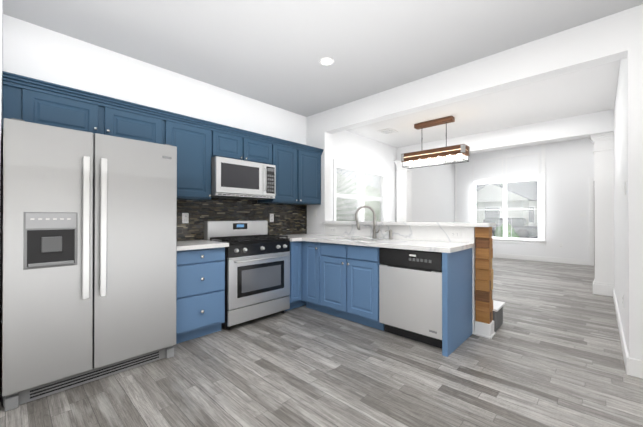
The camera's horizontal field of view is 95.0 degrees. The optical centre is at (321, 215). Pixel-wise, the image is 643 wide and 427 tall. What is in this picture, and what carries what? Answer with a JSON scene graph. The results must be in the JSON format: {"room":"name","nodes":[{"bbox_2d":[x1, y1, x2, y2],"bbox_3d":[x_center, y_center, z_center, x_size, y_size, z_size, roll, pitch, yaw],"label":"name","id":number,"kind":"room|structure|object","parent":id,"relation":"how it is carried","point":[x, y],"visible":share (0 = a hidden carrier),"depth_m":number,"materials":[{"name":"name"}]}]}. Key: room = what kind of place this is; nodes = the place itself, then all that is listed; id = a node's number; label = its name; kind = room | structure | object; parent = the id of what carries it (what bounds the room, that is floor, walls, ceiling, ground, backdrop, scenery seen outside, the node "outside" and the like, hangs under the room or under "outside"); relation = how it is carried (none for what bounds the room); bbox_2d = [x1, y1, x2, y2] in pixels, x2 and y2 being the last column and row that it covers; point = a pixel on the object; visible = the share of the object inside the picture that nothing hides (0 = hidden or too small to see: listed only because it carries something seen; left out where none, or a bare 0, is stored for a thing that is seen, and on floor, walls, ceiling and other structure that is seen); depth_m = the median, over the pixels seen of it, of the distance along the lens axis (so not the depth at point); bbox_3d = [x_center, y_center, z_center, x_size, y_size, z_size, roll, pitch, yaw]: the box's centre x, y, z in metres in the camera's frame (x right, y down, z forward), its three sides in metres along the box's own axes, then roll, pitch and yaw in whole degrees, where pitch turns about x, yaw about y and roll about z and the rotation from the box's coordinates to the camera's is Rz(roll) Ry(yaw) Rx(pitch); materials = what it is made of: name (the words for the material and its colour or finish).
{"room":"kitchen","nodes":[
{"label":"kitchen","id":0,"kind":"room"},
{"bbox_2d":[0,0,2,387],"bbox_3d":[-2.217,-0.206,2.008,0.700,2.800,0.046,0,0,43],"label":"wall","id":1,"kind":"structure","parent":0,"point":[1,55],"depth_m":1.95,"materials":[{"name":"white paint"}]},
{"bbox_2d":[1,14,454,370],"bbox_3d":[0.406,-0.441,5.386,0.120,3.300,11.240,0,0,43],"label":"wall","id":2,"kind":"structure","parent":0,"point":[31,50],"depth_m":3.26,"materials":[{"name":"white paint"}]},
{"bbox_2d":[2,75,165,143],"bbox_3d":[-1.975,-0.779,2.536,0.328,0.350,1.046,0,0,43],"label":"upper cabinet","id":3,"kind":"object","parent":2,"relation":"attached to","point":[22,99],"depth_m":2.33,"materials":[{"name":"blue wood"}]},
{"bbox_2d":[166,115,213,200],"bbox_3d":[-1.453,-0.561,3.088,0.328,0.780,0.475,0,0,43],"label":"upper cabinet","id":4,"kind":"object","parent":2,"relation":"attached to","point":[198,143],"depth_m":3.00,"materials":[{"name":"blue wood"}]},
{"bbox_2d":[214,127,245,160],"bbox_3d":[-1.162,-0.790,3.397,0.328,0.320,0.373,0,0,43],"label":"upper cabinet","id":5,"kind":"object","parent":2,"relation":"attached to","point":[227,143],"depth_m":3.30,"materials":[{"name":"blue wood"}]},
{"bbox_2d":[211,156,275,199],"bbox_3d":[-0.971,-0.418,3.509,0.430,0.414,0.786,0,0,43],"label":"microwave","id":6,"kind":"object","parent":5,"relation":"attached to","point":[236,178],"visible":1,"depth_m":3.33,"materials":[{"name":"grey metal"}]},
{"bbox_2d":[177,198,306,240],"bbox_3d":[-0.989,0.037,3.812,0.008,0.488,2.199,0,0,43],"label":"tile backsplash","id":7,"kind":"structure","parent":2,"relation":"attached to","point":[289,219],"depth_m":3.73,"materials":[{"name":"tile"}]},
{"bbox_2d":[182,213,188,222],"bbox_3d":[-1.504,0.029,3.254,0.008,0.116,0.070,0,0,43],"label":"outlet","id":8,"kind":"object","parent":7,"relation":"attached to","point":[185,217],"visible":1,"depth_m":3.25,"materials":[{"name":"white plastic"}]},
{"bbox_2d":[270,214,273,221],"bbox_3d":[-0.694,0.033,4.113,0.008,0.116,0.070,0,0,43],"label":"outlet","id":9,"kind":"object","parent":7,"relation":"attached to","point":[271,217],"visible":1,"depth_m":4.11,"materials":[{"name":"white plastic"}]},
{"bbox_2d":[246,135,273,164],"bbox_3d":[-0.887,-0.789,3.688,0.328,0.320,0.428,0,0,43],"label":"upper cabinet","id":10,"kind":"object","parent":2,"relation":"attached to","point":[259,150],"depth_m":3.59,"materials":[{"name":"blue wood"}]},
{"bbox_2d":[258,139,297,203],"bbox_3d":[-0.593,-0.557,3.998,0.328,0.780,0.427,0,0,43],"label":"upper cabinet","id":11,"kind":"object","parent":2,"relation":"attached to","point":[285,154],"depth_m":3.89,"materials":[{"name":"blue wood"}]},
{"bbox_2d":[286,147,321,204],"bbox_3d":[-0.282,-0.556,4.328,0.328,0.780,0.479,0,0,43],"label":"upper cabinet","id":12,"kind":"object","parent":2,"relation":"attached to","point":[309,160],"depth_m":4.21,"materials":[{"name":"blue wood"}]},
{"bbox_2d":[333,159,387,220],"bbox_3d":[0.788,-0.319,5.754,0.170,1.300,1.820,0,0,43],"label":"window","id":13,"kind":"structure","parent":2,"relation":"in","point":[384,208],"depth_m":5.73,"materials":[{"name":"white paint"}]},
{"bbox_2d":[336,165,384,220],"bbox_3d":[0.788,-0.351,5.754,0.060,1.073,1.610,0,0,43],"label":"window blinds","id":14,"kind":"object","parent":13,"relation":"attached to","point":[378,204],"visible":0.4,"depth_m":5.64,"materials":[{"name":"white plastic"}]},
{"bbox_2d":[0,257,642,426],"bbox_3d":[2.632,1.230,3.279,6.240,0.060,11.240,0,0,43],"label":"floor","id":15,"kind":"structure","parent":0,"point":[549,353],"depth_m":2.17,"materials":[{"name":"grey wood"}]},
{"bbox_2d":[2,118,176,411],"bbox_3d":[-1.807,0.299,2.354,0.759,1.792,1.000,0,0,43],"label":"fridge","id":16,"kind":"object","parent":15,"relation":"on","point":[89,256],"visible":1,"depth_m":2.02,"materials":[{"name":"grey metal"}]},
{"bbox_2d":[176,247,224,343],"bbox_3d":[-1.355,0.759,3.018,0.558,0.880,0.505,0,0,43],"label":"base cabinet","id":17,"kind":"object","parent":15,"relation":"on","point":[200,307],"depth_m":2.82,"materials":[{"name":"blue wood"}]},
{"bbox_2d":[177,240,228,250],"bbox_3d":[-1.343,0.298,3.004,0.598,0.040,0.538,0,0,43],"label":"countertop","id":18,"kind":"structure","parent":17,"relation":"on","point":[190,244],"depth_m":2.89,"materials":[{"name":"stone"}]},
{"bbox_2d":[204,220,289,329],"bbox_3d":[-0.854,0.633,3.491,0.617,1.135,0.830,0,0,43],"label":"range","id":19,"kind":"object","parent":15,"relation":"on","point":[257,270],"visible":0.94,"depth_m":3.32,"materials":[{"name":"silver metal"}]},
{"bbox_2d":[285,241,303,310],"bbox_3d":[-0.523,0.763,3.900,0.558,0.880,0.180,0,0,43],"label":"base cabinet","id":20,"kind":"object","parent":15,"relation":"on","point":[295,252],"depth_m":3.71,"materials":[{"name":"blue wood"}]},
{"bbox_2d":[280,234,300,241],"bbox_3d":[-0.527,0.302,3.866,0.600,0.040,0.148,0,0,43],"label":"countertop","id":21,"kind":"structure","parent":20,"relation":"on","point":[293,237],"depth_m":3.76,"materials":[{"name":"stone"}]},
{"bbox_2d":[302,241,353,312],"bbox_3d":[0.074,0.763,3.892,0.357,0.880,0.617,0,0,43],"label":"base cabinet","id":22,"kind":"object","parent":15,"relation":"on","point":[340,280],"depth_m":3.47,"materials":[{"name":"blue wood"}]},
{"bbox_2d":[297,206,474,252],"bbox_3d":[0.428,0.189,3.547,2.428,0.624,0.678,0,0,43],"label":"countertop","id":23,"kind":"structure","parent":22,"relation":"on","point":[391,236],"depth_m":3.32,"materials":[{"name":"stone"}]},
{"bbox_2d":[355,206,379,237],"bbox_3d":[0.577,0.079,3.631,0.266,0.404,0.210,0,0,43],"label":"faucet","id":24,"kind":"object","parent":23,"relation":"on","point":[374,215],"depth_m":3.64,"materials":[{"name":"silver metal"}]},
{"bbox_2d":[385,229,392,238],"bbox_3d":[0.803,0.224,3.506,0.073,0.114,0.073,0,0,43],"label":"soap dispenser","id":25,"kind":"object","parent":23,"relation":"on","point":[390,231],"depth_m":3.49,"materials":[{"name":"silver metal"}]},
{"bbox_2d":[394,160,411,221],"bbox_3d":[1.843,-0.005,6.572,0.330,2.439,0.330,0,0,43],"label":"column","id":26,"kind":"structure","parent":15,"relation":"on","point":[404,192],"depth_m":6.49,"materials":[{"name":"white paint"}]},
{"bbox_2d":[379,247,441,347],"bbox_3d":[1.017,0.760,2.978,0.634,0.877,0.608,0,0,43],"label":"dishwasher","id":27,"kind":"object","parent":15,"relation":"on","point":[410,294],"visible":0.75,"depth_m":2.75,"materials":[{"name":"grey metal"}]},
{"bbox_2d":[474,227,495,338],"bbox_3d":[1.645,0.657,2.963,0.153,1.083,0.174,0,0,43],"label":"end cap","id":28,"kind":"object","parent":15,"relation":"on","point":[484,324],"visible":0.98,"depth_m":2.92,"materials":[{"name":"brown wood"}]},
{"bbox_2d":[493,300,504,331],"bbox_3d":[1.809,1.080,3.234,0.295,0.238,0.355,0,0,43],"label":"box","id":29,"kind":"object","parent":15,"relation":"on","point":[498,313],"visible":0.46,"depth_m":3.12,"materials":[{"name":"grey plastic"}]},
{"bbox_2d":[590,132,613,296],"bbox_3d":[4.361,-0.014,4.526,0.330,2.439,0.330,0,0,43],"label":"column","id":30,"kind":"structure","parent":15,"relation":"on","point":[603,154],"depth_m":4.45,"materials":[{"name":"white paint"}]},
{"bbox_2d":[3,0,642,116],"bbox_3d":[-0.144,-1.609,1.443,4.498,0.100,4.498,0,0,43],"label":"ceiling","id":31,"kind":"structure","parent":0,"point":[272,52],"depth_m":2.53,"materials":[{"name":"grey paint"}]},
{"bbox_2d":[319,57,333,64],"bbox_3d":[0.052,-1.548,2.962,0.156,0.004,0.156,0,0,43],"label":"recessed light","id":32,"kind":"object","parent":31,"relation":"in","point":[326,61],"visible":1,"depth_m":2.96,"materials":[{"name":"white paint"}]},
{"bbox_2d":[306,4,642,359],"bbox_3d":[1.496,-0.226,3.086,4.619,2.850,0.150,0,0,43],"label":"wall","id":33,"kind":"structure","parent":0,"point":[611,38],"depth_m":2.58,"materials":[{"name":"white paint"}]},
{"bbox_2d":[330,227,335,231],"bbox_3d":[0.160,0.204,4.234,0.116,0.070,0.008,0,0,43],"label":"outlet","id":34,"kind":"object","parent":33,"relation":"attached to","point":[332,229],"visible":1,"depth_m":4.23,"materials":[{"name":"white plastic"}]},
{"bbox_2d":[322,221,495,226],"bbox_3d":[0.891,0.096,3.648,2.183,0.040,0.260,0,0,43],"label":"bar","id":35,"kind":"object","parent":33,"relation":"on","point":[469,224],"visible":1,"depth_m":3.27,"materials":[{"name":"stone"}]},
{"bbox_2d":[450,231,460,237],"bbox_3d":[1.397,0.199,3.067,0.116,0.070,0.008,0,0,43],"label":"outlet","id":36,"kind":"object","parent":33,"relation":"attached to","point":[455,234],"visible":1,"depth_m":3.07,"materials":[{"name":"white plastic"}]},
{"bbox_2d":[630,358,642,378],"bbox_3d":[2.659,1.128,1.864,0.960,0.130,0.020,0,0,43],"label":"baseboard","id":37,"kind":"structure","parent":33,"relation":"attached to","point":[633,367],"depth_m":2.17,"materials":[{"name":"white paint"}]},
{"bbox_2d":[346,60,619,147],"bbox_3d":[2.062,-1.595,4.509,3.498,0.100,2.688,0,0,43],"label":"ceiling","id":38,"kind":"structure","parent":0,"point":[583,91],"depth_m":4.26,"materials":[{"name":"white paint"}]},
{"bbox_2d":[377,128,397,134],"bbox_3d":[1.206,-1.533,5.379,0.260,0.012,0.280,0,0,43],"label":"ceiling vent","id":39,"kind":"object","parent":38,"relation":"in","point":[387,131],"visible":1,"depth_m":5.36,"materials":[{"name":"white metal"}]},
{"bbox_2d":[401,116,469,168],"bbox_3d":[1.831,-1.186,4.801,1.026,0.712,0.276,0,0,43],"label":"pendant light","id":40,"kind":"object","parent":38,"relation":"hanging from","point":[426,157],"visible":1,"depth_m":4.71,"materials":[{"name":"brown wood"}]},
{"bbox_2d":[397,109,613,159],"bbox_3d":[3.075,-1.660,5.582,3.498,0.860,0.260,0,0,43],"label":"beam","id":41,"kind":"structure","parent":0,"point":[574,127],"depth_m":4.97,"materials":[{"name":"white paint"}]},
{"bbox_2d":[457,137,593,259],"bbox_3d":[6.492,-0.432,7.288,6.119,3.300,0.120,0,0,43],"label":"wall","id":42,"kind":"structure","parent":0,"point":[569,168],"depth_m":7.64,"materials":[{"name":"white paint"}]},
{"bbox_2d":[455,144,544,221],"bbox_3d":[5.067,-0.441,8.541,2.290,3.069,0.014,0,0,43],"label":"trim","id":43,"kind":"structure","parent":42,"relation":"attached to","point":[543,157],"depth_m":8.36,"materials":[{"name":"white paint"}]},
{"bbox_2d":[473,175,546,244],"bbox_3d":[5.285,-0.140,8.392,1.810,1.825,0.170,0,0,43],"label":"window","id":44,"kind":"structure","parent":42,"relation":"in","point":[541,239],"depth_m":8.08,"materials":[{"name":"white paint"}]},
{"bbox_2d":[475,179,537,238],"bbox_3d":[5.249,-0.171,8.426,1.550,1.627,0.060,0,0,43],"label":"window blinds","id":45,"kind":"object","parent":44,"relation":"attached to","point":[518,181],"visible":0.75,"depth_m":8.33,"materials":[{"name":"white"}]},
{"bbox_2d":[493,253,588,264],"bbox_3d":[5.377,1.157,8.238,3.124,0.130,0.018,0,0,43],"label":"baseboard","id":46,"kind":"structure","parent":42,"relation":"attached to","point":[496,255],"depth_m":7.79,"materials":[{"name":"white paint"}]},
{"bbox_2d":[589,177,594,265],"bbox_3d":[6.878,0.145,6.763,1.080,2.140,0.108,0,0,43],"label":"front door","id":47,"kind":"structure","parent":42,"relation":"in","point":[591,226],"depth_m":7.13,"materials":[{"name":"white wood"}]},
{"bbox_2d":[614,58,627,349],"bbox_3d":[3.424,-0.450,3.310,0.120,3.300,2.819,0,0,43],"label":"wall","id":48,"kind":"structure","parent":0,"point":[620,198],"depth_m":2.76,"materials":[{"name":"white paint"}]},
{"bbox_2d":[613,288,629,374],"bbox_3d":[3.308,1.135,3.276,0.020,0.130,2.956,0,0,43],"label":"baseboard","id":49,"kind":"structure","parent":48,"relation":"attached to","point":[623,343],"depth_m":2.61,"materials":[{"name":"white paint"}]},
{"label":"outside","id":50,"kind":"structure","parent":0,"visible":0},
{"bbox_3d":[13.971,1.594,19.664,60.000,0.160,72.000,0,0,43],"label":"ground","id":51,"kind":"structure","parent":50,"visible":0},
{"bbox_2d":[336,173,518,237],"bbox_3d":[3.358,-2.859,17.079,37.164,8.743,13.976,0,0,-30],"label":"trees","id":52,"kind":"object","parent":51,"relation":"on","point":[377,213],"visible":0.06,"depth_m":9.95,"materials":[{"name":"green plant"}]},
{"bbox_2d":[477,181,537,225],"bbox_3d":[20.800,-1.393,29.100,15.800,5.900,11.720,0,0,43],"label":"house","id":53,"kind":"structure","parent":51,"relation":"on","point":[499,212],"depth_m":26.73,"materials":[{"name":"grey"}]},
{"bbox_2d":[483,218,537,237],"bbox_3d":[12.863,0.844,20.679,4.200,1.332,1.850,0,0,43],"label":"car","id":54,"kind":"object","parent":51,"relation":"on","point":[517,227],"visible":0.31,"depth_m":19.46,"materials":[{"name":"grey paint"}]}
]}

